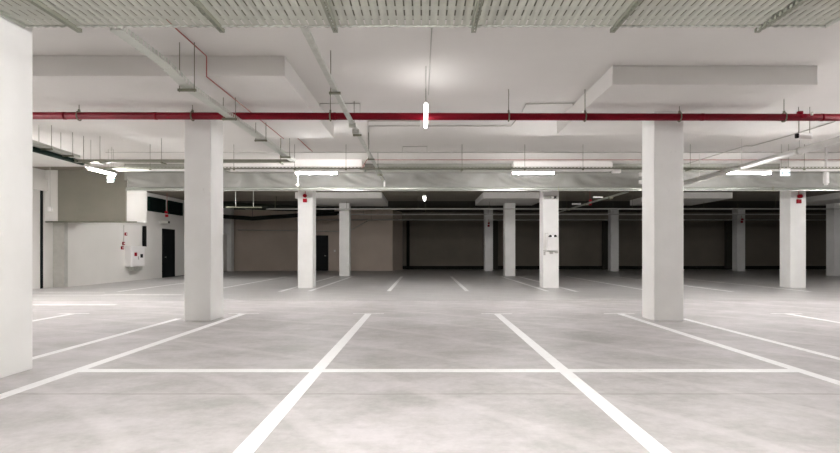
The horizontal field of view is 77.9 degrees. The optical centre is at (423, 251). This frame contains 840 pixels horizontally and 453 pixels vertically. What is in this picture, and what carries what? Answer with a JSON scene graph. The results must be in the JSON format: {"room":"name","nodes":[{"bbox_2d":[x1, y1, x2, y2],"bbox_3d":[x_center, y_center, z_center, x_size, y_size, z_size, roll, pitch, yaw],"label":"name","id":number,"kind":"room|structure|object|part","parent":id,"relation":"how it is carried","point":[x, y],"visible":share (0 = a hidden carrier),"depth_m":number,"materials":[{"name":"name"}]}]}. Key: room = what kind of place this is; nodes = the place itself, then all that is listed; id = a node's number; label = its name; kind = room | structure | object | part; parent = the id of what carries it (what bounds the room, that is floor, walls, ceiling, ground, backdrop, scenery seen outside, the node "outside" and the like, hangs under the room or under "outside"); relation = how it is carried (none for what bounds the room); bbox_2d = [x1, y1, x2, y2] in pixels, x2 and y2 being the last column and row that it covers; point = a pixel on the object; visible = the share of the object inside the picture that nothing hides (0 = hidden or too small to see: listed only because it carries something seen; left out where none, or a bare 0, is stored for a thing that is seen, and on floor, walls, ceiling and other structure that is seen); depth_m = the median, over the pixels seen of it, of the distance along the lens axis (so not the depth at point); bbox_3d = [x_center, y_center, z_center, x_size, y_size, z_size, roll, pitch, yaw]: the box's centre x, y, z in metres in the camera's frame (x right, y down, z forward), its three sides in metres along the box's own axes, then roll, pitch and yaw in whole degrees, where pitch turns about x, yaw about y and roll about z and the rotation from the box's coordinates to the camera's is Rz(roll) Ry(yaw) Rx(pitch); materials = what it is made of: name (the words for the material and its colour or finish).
{"room":"parking garage","nodes":[
{"label":"parking garage","id":0,"kind":"room"},
{"bbox_2d":[45,170,57,220],"bbox_3d":[-12.885,-1.940,18.165,0.430,1.780,0.370,0,0,0],"label":"wall","id":1,"kind":"structure","parent":0,"point":[51,196],"depth_m":17.98,"materials":[{"name":"paint"}]},
{"bbox_2d":[32,167,183,288],"bbox_3d":[-13.250,-0.790,14.300,0.300,4.080,46.600,0,0,0],"label":"wall","id":2,"kind":"structure","parent":0,"point":[153,218],"depth_m":18.04,"materials":[{"name":"paint"}]},
{"bbox_2d":[32,177,47,190],"bbox_3d":[-13.050,-2.300,17.300,0.100,0.400,1.400,0,0,0],"label":"box","id":3,"kind":"object","parent":2,"relation":"attached to","point":[41,184],"visible":0.43,"depth_m":17.58,"materials":[{"name":"paint"}]},
{"bbox_2d":[40,190,42,288],"bbox_3d":[-13.080,-0.425,17.790,0.040,3.350,0.100,0,0,0],"label":"downpipe","id":4,"kind":"object","parent":2,"relation":"attached to","point":[41,192],"visible":1,"depth_m":17.75,"materials":[{"name":"paint"}]},
{"bbox_2d":[147,196,165,212],"bbox_3d":[-13.045,-2.290,25.400,0.110,0.680,1.540,0,0,0],"label":"louvres","id":5,"kind":"object","parent":2,"relation":"attached to","point":[154,204],"visible":0.97,"depth_m":25.27,"materials":[{"name":"paint"}]},
{"bbox_2d":[159,221,169,223],"bbox_3d":[-12.893,-1.480,25.865,0.414,0.140,0.230,0,0,0],"label":"door sign","id":6,"kind":"object","parent":2,"relation":"attached to","point":[160,222],"visible":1,"depth_m":25.75,"materials":[{"name":"white plastic"}]},
{"bbox_2d":[167,200,182,215],"bbox_3d":[-13.045,-2.290,27.250,0.110,0.680,1.540,0,0,0],"label":"louvres","id":7,"kind":"object","parent":2,"relation":"attached to","point":[174,208],"visible":0.96,"depth_m":27.20,"materials":[{"name":"paint"}]},
{"bbox_2d":[68,222,226,286],"bbox_3d":[-12.910,0.040,26.625,0.380,2.420,16.150,0,0,0],"label":"wall","id":8,"kind":"structure","parent":0,"point":[96,255],"depth_m":21.10,"materials":[{"name":"paint"}]},
{"bbox_2d":[125,246,144,266],"bbox_3d":[-12.575,0.190,22.650,0.290,0.880,1.100,0,0,0],"label":"electrical box","id":9,"kind":"object","parent":8,"relation":"attached to","point":[134,255],"visible":1,"depth_m":22.35,"materials":[{"name":"white metal"}]},
{"bbox_3d":[-12.453,0.190,22.650,0.015,0.800,1.020,0,0,0],"label":"cabinet door","id":10,"kind":"part","parent":9,"relation":"part of","materials":[{"name":"white metal"}]},
{"bbox_2d":[128,267,142,270],"bbox_3d":[-12.610,0.730,22.725,0.220,0.160,0.750,0,0,0],"label":"cable box","id":11,"kind":"object","parent":8,"relation":"attached to","point":[129,268],"visible":0.97,"depth_m":22.45,"materials":[{"name":"metal"}]},
{"bbox_2d":[142,226,146,245],"bbox_3d":[-12.630,-0.710,23.500,0.170,0.920,0.170,0,0,0],"label":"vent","id":12,"kind":"object","parent":8,"relation":"attached to","point":[144,228],"visible":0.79,"depth_m":23.45,"materials":[{"name":"black plastic"}]},
{"bbox_2d":[162,229,174,277],"bbox_3d":[-12.684,0.055,25.850,0.072,2.390,1.220,0,0,0],"label":"door","id":13,"kind":"structure","parent":8,"relation":"in","point":[168,235],"depth_m":25.83,"materials":[{"name":"paint"}]},
{"bbox_2d":[234,210,402,270],"bbox_3d":[-7.325,-0.790,36.175,11.550,4.080,2.850,0,0,0],"label":"wall","id":14,"kind":"structure","parent":0,"point":[376,245],"depth_m":34.75,"materials":[{"name":"brown paint"}]},
{"bbox_2d":[245,220,368,231],"bbox_3d":[-8.043,-1.733,34.660,8.715,0.786,0.060,0,0,0],"label":"conduit","id":15,"kind":"object","parent":14,"relation":"attached to","point":[368,220],"visible":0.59,"depth_m":34.64,"materials":[{"name":"grey metal"}]},
{"bbox_2d":[316,235,327,270],"bbox_3d":[-6.850,0.070,34.699,0.920,2.360,0.102,0,0,0],"label":"door","id":16,"kind":"structure","parent":14,"relation":"in","point":[321,240],"depth_m":34.70,"materials":[{"name":"paint"}]},
{"bbox_2d":[0,269,839,452],"bbox_3d":[8.450,1.374,14.300,43.700,0.252,47.200,0,0,0],"label":"floor","id":17,"kind":"structure","parent":0,"point":[404,360],"depth_m":5.73,"materials":[{"name":"concrete"}]},
{"bbox_2d":[0,15,31,377],"bbox_3d":[-4.590,-0.790,5.270,0.820,4.080,0.580,0,0,0],"label":"pillar","id":18,"kind":"structure","parent":17,"relation":"on","point":[15,40],"depth_m":5.31,"materials":[{"name":"paint"}]},
{"bbox_2d":[53,222,67,286],"bbox_3d":[-12.900,0.040,18.450,0.400,2.420,0.200,0,0,0],"label":"pillar","id":19,"kind":"structure","parent":17,"relation":"on","point":[60,229],"depth_m":18.35,"materials":[{"name":"white paint"}]},
{"bbox_2d":[32,56,333,320],"bbox_3d":[-4.065,-0.790,9.550,4.110,4.080,4.100,0,0,0],"label":"pillar","id":20,"kind":"structure","parent":17,"relation":"on","point":[93,83],"depth_m":8.95,"materials":[{"name":"paint"}]},
{"bbox_3d":[-4.065,-2.685,9.550,4.110,0.290,4.100,0,0,0],"label":"drop panel","id":21,"kind":"part","parent":20,"relation":"part of","materials":[{"name":"paint"}]},
{"bbox_2d":[223,208,233,270],"bbox_3d":[-12.725,-0.790,33.850,0.550,4.080,0.500,0,0,0],"label":"pillar","id":22,"kind":"structure","parent":17,"relation":"on","point":[228,224],"depth_m":33.60,"materials":[{"name":"paint"}]},
{"bbox_2d":[223,159,364,287],"bbox_3d":[-4.025,-0.790,18.000,4.250,4.080,4.200,0,0,0],"label":"pillar","id":23,"kind":"structure","parent":17,"relation":"on","point":[306,211],"depth_m":18.05,"materials":[{"name":"paint"}]},
{"bbox_3d":[-4.025,-2.685,18.000,4.250,0.290,4.200,0,0,0],"label":"drop panel","id":24,"kind":"part","parent":23,"relation":"part of","materials":[{"name":"paint"}]},
{"bbox_2d":[295,192,387,275],"bbox_3d":[-4.050,-0.790,26.750,4.100,4.080,4.300,0,0,0],"label":"pillar","id":25,"kind":"structure","parent":17,"relation":"on","point":[339,199],"depth_m":27.00,"materials":[{"name":"paint"}]},
{"bbox_3d":[-4.050,-2.685,26.750,4.100,0.290,4.300,0,0,0],"label":"drop panel","id":26,"kind":"part","parent":25,"relation":"part of","materials":[{"name":"paint"}]},
{"bbox_2d":[484,210,492,270],"bbox_3d":[4.215,-0.790,34.075,0.530,4.080,0.550,0,0,0],"label":"pillar","id":27,"kind":"structure","parent":17,"relation":"on","point":[488,231],"depth_m":33.80,"materials":[{"name":"paint"}]},
{"bbox_2d":[475,192,539,275],"bbox_3d":[4.350,-0.790,26.500,3.100,4.080,3.800,0,0,0],"label":"pillar","id":28,"kind":"structure","parent":17,"relation":"on","point":[507,199],"depth_m":27.00,"materials":[{"name":"paint"}]},
{"bbox_3d":[4.350,-2.685,26.500,3.100,0.290,3.800,0,0,0],"label":"drop panel","id":29,"kind":"part","parent":28,"relation":"part of","materials":[{"name":"paint"}]},
{"bbox_2d":[511,161,612,287],"bbox_3d":[4.350,-0.790,17.925,3.100,4.080,3.350,0,0,0],"label":"pillar","id":30,"kind":"structure","parent":17,"relation":"on","point":[549,208],"depth_m":18.05,"materials":[{"name":"paint"}]},
{"bbox_2d":[543,235,557,254],"bbox_3d":[4.400,-0.274,17.945,0.522,0.767,0.210,0,0,0],"label":"electrical box","id":31,"kind":"object","parent":30,"relation":"attached to","point":[551,242],"visible":1,"depth_m":17.93,"materials":[{"name":"white metal"}]},
{"bbox_2d":[544,196,556,198],"bbox_3d":[4.390,-1.890,17.945,0.460,0.120,0.210,0,0,0],"label":"camera","id":32,"kind":"object","parent":30,"relation":"attached to","point":[545,197],"visible":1,"depth_m":18.00,"materials":[{"name":"white plastic"}]},
{"bbox_3d":[4.350,-2.685,17.925,3.100,0.290,3.350,0,0,0],"label":"drop panel","id":33,"kind":"part","parent":30,"relation":"part of","materials":[{"name":"paint"}]},
{"bbox_2d":[608,210,618,270],"bbox_3d":[12.405,-0.790,34.075,0.510,4.080,0.550,0,0,0],"label":"pillar","id":34,"kind":"structure","parent":17,"relation":"on","point":[613,220],"depth_m":33.80,"materials":[{"name":"paint"}]},
{"bbox_2d":[630,192,732,204],"bbox_3d":[12.925,-0.790,26.500,3.350,4.080,3.800,0,0,0],"label":"pillar","id":35,"kind":"structure","parent":17,"relation":"on","point":[689,198],"depth_m":24.60,"materials":[{"name":"paint"}]},
{"bbox_2d":[557,66,816,320],"bbox_3d":[4.420,-0.790,9.550,3.120,4.080,3.300,0,0,0],"label":"pillar","id":36,"kind":"structure","parent":17,"relation":"on","point":[622,89],"depth_m":9.40,"materials":[{"name":"paint"}]},
{"bbox_3d":[4.420,-2.685,9.550,3.120,0.290,3.300,0,0,0],"label":"drop panel","id":37,"kind":"part","parent":36,"relation":"part of","materials":[{"name":"paint"}]},
{"bbox_2d":[732,210,744,270],"bbox_3d":[20.620,-0.790,34.075,0.520,4.080,0.550,0,0,0],"label":"pillar","id":38,"kind":"structure","parent":17,"relation":"on","point":[738,228],"depth_m":33.80,"materials":[{"name":"paint"}]},
{"bbox_2d":[780,161,839,287],"bbox_3d":[13.000,-0.790,17.925,3.200,4.080,3.350,0,0,0],"label":"pillar","id":39,"kind":"structure","parent":17,"relation":"on","point":[792,214],"depth_m":18.05,"materials":[{"name":"paint"}]},
{"bbox_2d":[796,191,802,202],"bbox_3d":[12.995,-1.944,17.990,0.151,0.518,0.120,0,0,0],"label":"fire alarm","id":40,"kind":"object","parent":39,"relation":"attached to","point":[798,195],"visible":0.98,"depth_m":17.99,"materials":[{"name":"red plastic"}]},
{"bbox_3d":[13.000,-2.685,17.925,3.200,0.290,3.350,0,0,0],"label":"drop panel","id":41,"kind":"part","parent":39,"relation":"part of","materials":[{"name":"paint"}]},
{"bbox_2d":[806,192,839,275],"bbox_3d":[21.400,-0.790,26.500,3.400,4.080,3.800,0,0,0],"label":"pillar","id":42,"kind":"structure","parent":17,"relation":"on","point":[832,200],"depth_m":27.00,"materials":[{"name":"paint"}]},
{"bbox_3d":[21.400,-2.685,26.500,3.400,0.290,3.800,0,0,0],"label":"drop panel","id":43,"kind":"part","parent":42,"relation":"part of","materials":[{"name":"paint"}]},
{"bbox_2d":[32,20,839,211],"bbox_3d":[8.450,-2.980,14.300,43.700,0.300,47.200,0,0,0],"label":"ceiling","id":44,"kind":"structure","parent":0,"point":[383,70],"depth_m":9.23,"materials":[{"name":"paint"}]},
{"bbox_2d":[32,125,79,157],"bbox_3d":[-8.450,-2.537,9.301,0.320,0.585,6.602,0,0,0],"label":"cable tray","id":45,"kind":"object","parent":44,"relation":"hanging from","point":[42,146],"visible":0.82,"depth_m":11.81,"materials":[{"name":"metal"}]},
{"bbox_2d":[32,146,83,164],"bbox_3d":[-8.610,-2.295,9.300,0.120,0.230,7.602,0,0,0],"label":"cable tray","id":46,"kind":"object","parent":44,"relation":"hanging from","point":[34,149],"visible":0.47,"depth_m":12.00,"materials":[{"name":"grey metal"}]},
{"bbox_2d":[45,170,146,222],"bbox_3d":[-11.475,-1.925,18.630,3.150,1.810,1.440,0,0,0],"label":"bulkhead","id":47,"kind":"object","parent":44,"relation":"hanging from","point":[84,196],"visible":0.89,"depth_m":17.98,"materials":[{"name":"paint"}]},
{"bbox_3d":[-11.490,-1.940,18.020,2.340,1.780,0.080,0,0,0],"label":"panel","id":48,"kind":"part","parent":47,"relation":"part of","materials":[{"name":"beige paint"}]},
{"bbox_2d":[85,166,116,175],"bbox_3d":[-8.400,-2.445,13.550,0.140,0.771,1.160,0,0,0],"label":"tube light","id":49,"kind":"object","parent":44,"relation":"hanging from","point":[86,167],"visible":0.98,"depth_m":13.46,"materials":[{"name":"white plastic"}]},
{"bbox_2d":[107,177,114,181],"bbox_3d":[-8.613,-2.375,14.305,0.226,0.910,0.050,0,0,0],"label":"exit sign","id":50,"kind":"object","parent":44,"relation":"hanging from","point":[109,179],"visible":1,"depth_m":14.29,"materials":[{"name":"white plastic"}]},
{"bbox_2d":[74,136,294,164],"bbox_3d":[-5.900,-2.493,12.780,5.400,0.675,0.240,0,0,0],"label":"cable tray","id":51,"kind":"object","parent":44,"relation":"hanging from","point":[84,161],"visible":0.71,"depth_m":12.70,"materials":[{"name":"metal"}]},
{"bbox_2d":[74,159,294,162],"bbox_3d":[-5.900,-2.232,12.780,5.400,0.065,0.160,0,0,0],"label":"tray","id":52,"kind":"object","parent":51,"relation":"on","point":[79,160],"depth_m":12.70,"materials":[{"name":"metal"}]},
{"bbox_2d":[110,25,295,161],"bbox_3d":[-3.200,-2.495,9.055,0.240,0.670,7.290,0,0,0],"label":"cable tray","id":53,"kind":"object","parent":44,"relation":"hanging from","point":[168,68],"visible":0.98,"depth_m":7.00,"materials":[{"name":"metal"}]},
{"bbox_2d":[167,20,312,151],"bbox_3d":[-3.130,-2.672,9.800,0.018,0.313,9.600,0,0,0],"label":"cable","id":54,"kind":"object","parent":44,"relation":"attached to","point":[167,20],"visible":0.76,"depth_m":7.70,"materials":[{"name":"grey metal"}]},
{"bbox_2d":[223,201,334,212],"bbox_3d":[-7.620,-2.460,26.763,6.427,0.740,1.074,0,0,-28],"label":"air duct","id":55,"kind":"object","parent":44,"relation":"hanging from","point":[225,204],"visible":0.61,"depth_m":26.14,"materials":[{"name":"grey metal"}]},
{"bbox_2d":[223,210,338,220],"bbox_3d":[-8.549,-2.330,30.386,7.559,1.000,0.347,0,0,-5],"label":"air duct","id":56,"kind":"object","parent":44,"relation":"hanging from","point":[252,218],"visible":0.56,"depth_m":30.28,"materials":[{"name":"grey metal"}]},
{"bbox_2d":[320,103,359,103],"bbox_3d":[-1.720,-2.818,10.755,0.861,0.018,1.954,0,0,-11],"label":"conduit","id":57,"kind":"object","parent":44,"relation":"attached to","point":[320,103],"visible":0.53,"depth_m":9.86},
{"bbox_2d":[300,25,384,186],"bbox_3d":[-1.250,-2.440,10.904,0.160,0.780,11.008,0,0,0],"label":"cable tray","id":58,"kind":"object","parent":44,"relation":"hanging from","point":[355,131],"visible":0.99,"depth_m":7.30,"materials":[{"name":"metal"}]},
{"bbox_2d":[0,0,839,32],"bbox_3d":[0.010,-2.567,4.035,8.312,0.525,2.870,0,0,0],"label":"tray","id":59,"kind":"object","parent":44,"relation":"hanging from","point":[19,12],"visible":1,"depth_m":5.10,"materials":[{"name":"metal"}]},
{"bbox_2d":[424,103,427,127],"bbox_3d":[0.030,-2.500,8.450,0.060,0.659,1.350,0,0,0],"label":"tube light","id":60,"kind":"object","parent":44,"relation":"hanging from","point":[425,104],"visible":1,"depth_m":8.27,"materials":[{"name":"white plastic"}]},
{"bbox_2d":[428,25,431,94],"bbox_3d":[0.088,-2.818,7.894,0.018,0.014,2.878,0,0,0],"label":"conduit","id":61,"kind":"object","parent":44,"relation":"attached to","point":[431,25],"visible":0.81,"depth_m":7.57,"materials":[{"name":"grey metal"}]},
{"bbox_2d":[32,89,839,121],"bbox_3d":[1.750,-2.546,8.988,28.502,0.568,0.286,0,0,0],"label":"pipe","id":62,"kind":"object","parent":44,"relation":"hanging from","point":[799,116],"visible":1,"depth_m":8.98,"materials":[{"name":"red metal"}]},
{"bbox_2d":[124,164,779,180],"bbox_3d":[10.200,-2.570,16.955,39.600,0.520,0.590,0,0,0],"label":"beam","id":63,"kind":"structure","parent":44,"relation":"attached to","point":[125,165],"depth_m":16.66,"materials":[{"name":"paint"}]},
{"bbox_2d":[126,172,839,190],"bbox_3d":[5.275,-2.236,16.535,29.451,0.592,0.170,0,0,0],"label":"air duct","id":64,"kind":"object","parent":63,"relation":"hanging from","point":[137,181],"visible":0.81,"depth_m":16.54,"materials":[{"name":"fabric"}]},
{"bbox_3d":[5.275,-2.020,16.520,29.450,0.084,0.084,0,0,0],"label":"roller rail","id":65,"kind":"part","parent":64,"relation":"part of","materials":[{"name":"silver metal"}]},
{"bbox_2d":[97,144,839,170],"bbox_3d":[4.200,-2.487,13.780,25.600,0.685,0.260,0,0,0],"label":"cable tray","id":66,"kind":"object","parent":44,"relation":"hanging from","point":[690,167],"visible":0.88,"depth_m":13.69,"materials":[{"name":"metal"}]},
{"bbox_2d":[116,169,183,170],"bbox_3d":[-7.000,-2.159,13.730,2.200,0.042,0.080,0,0,0],"label":"light trunking","id":67,"kind":"object","parent":66,"relation":"attached to","point":[116,169],"visible":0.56,"depth_m":13.69,"materials":[{"name":"white plastic"}]},
{"bbox_2d":[230,169,359,173],"bbox_3d":[-3.400,-2.115,13.720,3.400,0.131,0.140,0,0,0],"label":"light trunking","id":68,"kind":"object","parent":66,"relation":"attached to","point":[230,169],"depth_m":13.69,"materials":[{"name":"white plastic"}]},
{"bbox_3d":[-2.840,-2.092,13.720,1.130,0.087,0.140,0,0,0],"label":"tube light","id":69,"kind":"part","parent":68,"relation":"part of","materials":[{"name":"white plastic"}]},
{"bbox_2d":[97,167,839,169],"bbox_3d":[4.200,-2.217,13.780,25.600,0.055,0.180,0,0,0],"label":"tray","id":70,"kind":"object","parent":66,"relation":"on","point":[689,168],"depth_m":13.69,"materials":[{"name":"metal"}]},
{"bbox_2d":[511,169,620,173],"bbox_3d":[3.757,-2.130,13.727,2.915,0.161,0.155,0,0,0],"label":"light trunking","id":71,"kind":"object","parent":66,"relation":"attached to","point":[511,169],"depth_m":13.69,"materials":[{"name":"white metal"}]},
{"bbox_3d":[2.880,-2.092,13.720,1.130,0.087,0.140,0,0,0],"label":"tube light","id":72,"kind":"part","parent":71,"relation":"part of","materials":[{"name":"white plastic"}]},
{"bbox_3d":[5.080,-2.147,13.752,0.270,0.125,0.105,0,0,0],"label":"emergency lamp","id":73,"kind":"part","parent":71,"relation":"part of","materials":[{"name":"white plastic"}]},
{"bbox_2d":[728,169,839,173],"bbox_3d":[10.182,-2.115,13.720,4.435,0.131,0.140,0,0,0],"label":"light trunking","id":74,"kind":"object","parent":66,"relation":"attached to","point":[744,169],"depth_m":13.69,"materials":[{"name":"white metal"}]},
{"bbox_3d":[8.560,-2.092,13.720,1.190,0.087,0.140,0,0,0],"label":"tube light","id":75,"kind":"part","parent":74,"relation":"part of","materials":[{"name":"white plastic"}]},
{"bbox_2d":[105,152,839,152],"bbox_3d":[4.500,-2.818,14.700,27.000,0.020,0.020,0,0,0],"label":"conduit","id":76,"kind":"object","parent":44,"relation":"attached to","point":[105,152],"visible":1,"depth_m":14.69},
{"bbox_2d":[245,196,839,209],"bbox_3d":[9.500,-2.486,26.200,37.000,0.688,0.060,0,0,0],"label":"pipe","id":77,"kind":"object","parent":44,"relation":"hanging from","point":[346,208],"visible":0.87,"depth_m":26.20,"materials":[{"name":"metal"}]},
{"bbox_2d":[522,103,573,111],"bbox_3d":[2.503,-2.818,10.231,1.136,0.018,0.781,0,0,0],"label":"conduit","id":78,"kind":"object","parent":44,"relation":"attached to","point":[528,103],"visible":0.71,"depth_m":9.87,"materials":[{"name":"grey metal"}]},
{"bbox_2d":[294,210,825,219],"bbox_3d":[9.700,-2.461,34.500,36.600,0.738,0.080,0,0,0],"label":"pipe","id":79,"kind":"object","parent":44,"relation":"hanging from","point":[425,210],"visible":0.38,"depth_m":34.47,"materials":[{"name":"metal"}]},
{"bbox_2d":[337,214,825,214],"bbox_3d":[11.500,-2.484,30.000,33.000,0.692,0.068,0,0,0],"label":"branch","id":80,"kind":"object","parent":44,"relation":"hanging from","point":[337,214],"visible":0.42,"depth_m":29.97,"materials":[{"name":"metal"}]},
{"bbox_2d":[559,191,628,212],"bbox_3d":[7.350,-2.467,23.650,0.180,0.725,9.700,0,0,0],"label":"cable tray","id":81,"kind":"object","parent":44,"relation":"hanging from","point":[621,193],"visible":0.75,"depth_m":21.88,"materials":[{"name":"metal"}]},
{"bbox_2d":[402,212,825,220],"bbox_3d":[14.225,-2.540,37.235,31.550,0.580,0.670,0,0,0],"label":"beam","id":82,"kind":"structure","parent":44,"relation":"attached to","point":[403,216],"depth_m":36.90,"materials":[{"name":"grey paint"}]},
{"bbox_2d":[639,146,641,176],"bbox_3d":[5.825,-2.425,13.900,0.150,0.810,0.080,0,0,0],"label":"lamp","id":83,"kind":"object","parent":44,"relation":"hanging from","point":[640,174],"visible":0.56,"depth_m":13.90,"materials":[{"name":"white plastic"}]},
{"bbox_2d":[686,121,835,163],"bbox_3d":[8.614,-2.818,13.938,0.203,0.024,5.445,0,0,-7],"label":"conduit","id":84,"kind":"object","parent":44,"relation":"attached to","point":[833,121],"visible":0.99,"depth_m":13.14,"materials":[{"name":"grey metal"}]},
{"bbox_2d":[683,121,839,184],"bbox_3d":[7.940,-2.432,9.650,0.164,0.796,13.301,0,0,0],"label":"cable tray","id":85,"kind":"object","parent":44,"relation":"hanging from","point":[834,141],"visible":0.85,"depth_m":11.86,"materials":[{"name":"silver metal"}]},
{"bbox_2d":[779,144,790,175],"bbox_3d":[9.480,-2.415,13.655,0.270,0.830,0.050,0,0,0],"label":"exit sign","id":86,"kind":"object","parent":44,"relation":"hanging from","point":[783,171],"visible":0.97,"depth_m":13.64,"materials":[{"name":"white plastic"}]},
{"bbox_3d":[9.480,-2.075,13.650,0.250,0.150,0.016,0,0,0],"label":"panel","id":87,"kind":"part","parent":86,"relation":"part of","materials":[{"name":"white plastic"}]},
{"bbox_2d":[795,107,812,139],"bbox_3d":[7.407,-2.510,10.152,0.315,0.640,0.105,0,0,0],"label":"security camera","id":88,"kind":"object","parent":44,"relation":"hanging from","point":[799,136],"visible":0.98,"depth_m":10.12,"materials":[{"name":"white plastic"}]},
{"bbox_2d":[823,147,828,184],"bbox_3d":[10.750,-2.310,13.900,0.100,1.040,0.120,0,0,0],"label":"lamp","id":89,"kind":"object","parent":44,"relation":"hanging from","point":[826,173],"visible":0.95,"depth_m":13.88,"materials":[{"name":"white plastic"}]},
{"bbox_3d":[10.750,-2.365,13.900,0.056,0.930,0.056,0,0,0],"label":"stem","id":90,"kind":"part","parent":89,"relation":"part of","materials":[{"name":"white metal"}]},
{"bbox_3d":[-6.950,-2.240,19.200,0.020,1.180,0.017,0,0,0],"label":"rod","id":91,"kind":"object","parent":44,"relation":"hanging from","visible":0},
{"bbox_2d":[226,207,261,207],"bbox_3d":[-6.650,-1.650,19.200,1.300,0.040,0.100,0,0,0],"label":"cable tray","id":92,"kind":"object","parent":91,"relation":"hanging from","point":[226,207],"visible":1,"depth_m":19.15,"materials":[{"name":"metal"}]},
{"bbox_2d":[403,221,825,265],"bbox_3d":[8.450,-0.790,37.750,43.100,4.080,0.300,0,0,0],"label":"wall","id":93,"kind":"structure","parent":0,"point":[432,243],"depth_m":37.60,"materials":[{"name":"brown paint"}]},
{"bbox_2d":[407,221,409,268],"bbox_3d":[-1.150,-0.790,37.480,0.220,4.080,0.220,0,0,0],"label":"downpipe","id":94,"kind":"object","parent":93,"relation":"attached to","point":[408,222],"visible":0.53,"depth_m":37.38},
{"bbox_2d":[493,221,497,268],"bbox_3d":[5.100,-0.500,37.410,0.400,3.500,0.320,0,0,0],"label":"trim","id":95,"kind":"structure","parent":93,"relation":"attached to","point":[495,223],"depth_m":37.25,"materials":[{"name":"black"}]},
{"bbox_2d":[602,221,607,268],"bbox_3d":[13.150,-0.500,37.410,0.600,3.500,0.320,0,0,0],"label":"trim","id":96,"kind":"structure","parent":93,"relation":"attached to","point":[604,223],"depth_m":37.25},
{"bbox_2d":[403,266,825,268],"bbox_3d":[14.225,1.130,37.585,31.550,0.240,0.030,0,0,0],"label":"baseboard","id":97,"kind":"structure","parent":93,"relation":"attached to","point":[404,267],"depth_m":37.57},
{"bbox_2d":[724,221,731,268],"bbox_3d":[22.100,-0.500,37.410,0.800,3.500,0.320,0,0,0],"label":"trim","id":98,"kind":"structure","parent":93,"relation":"attached to","point":[727,224],"depth_m":37.25,"materials":[{"name":"black"}]}
]}

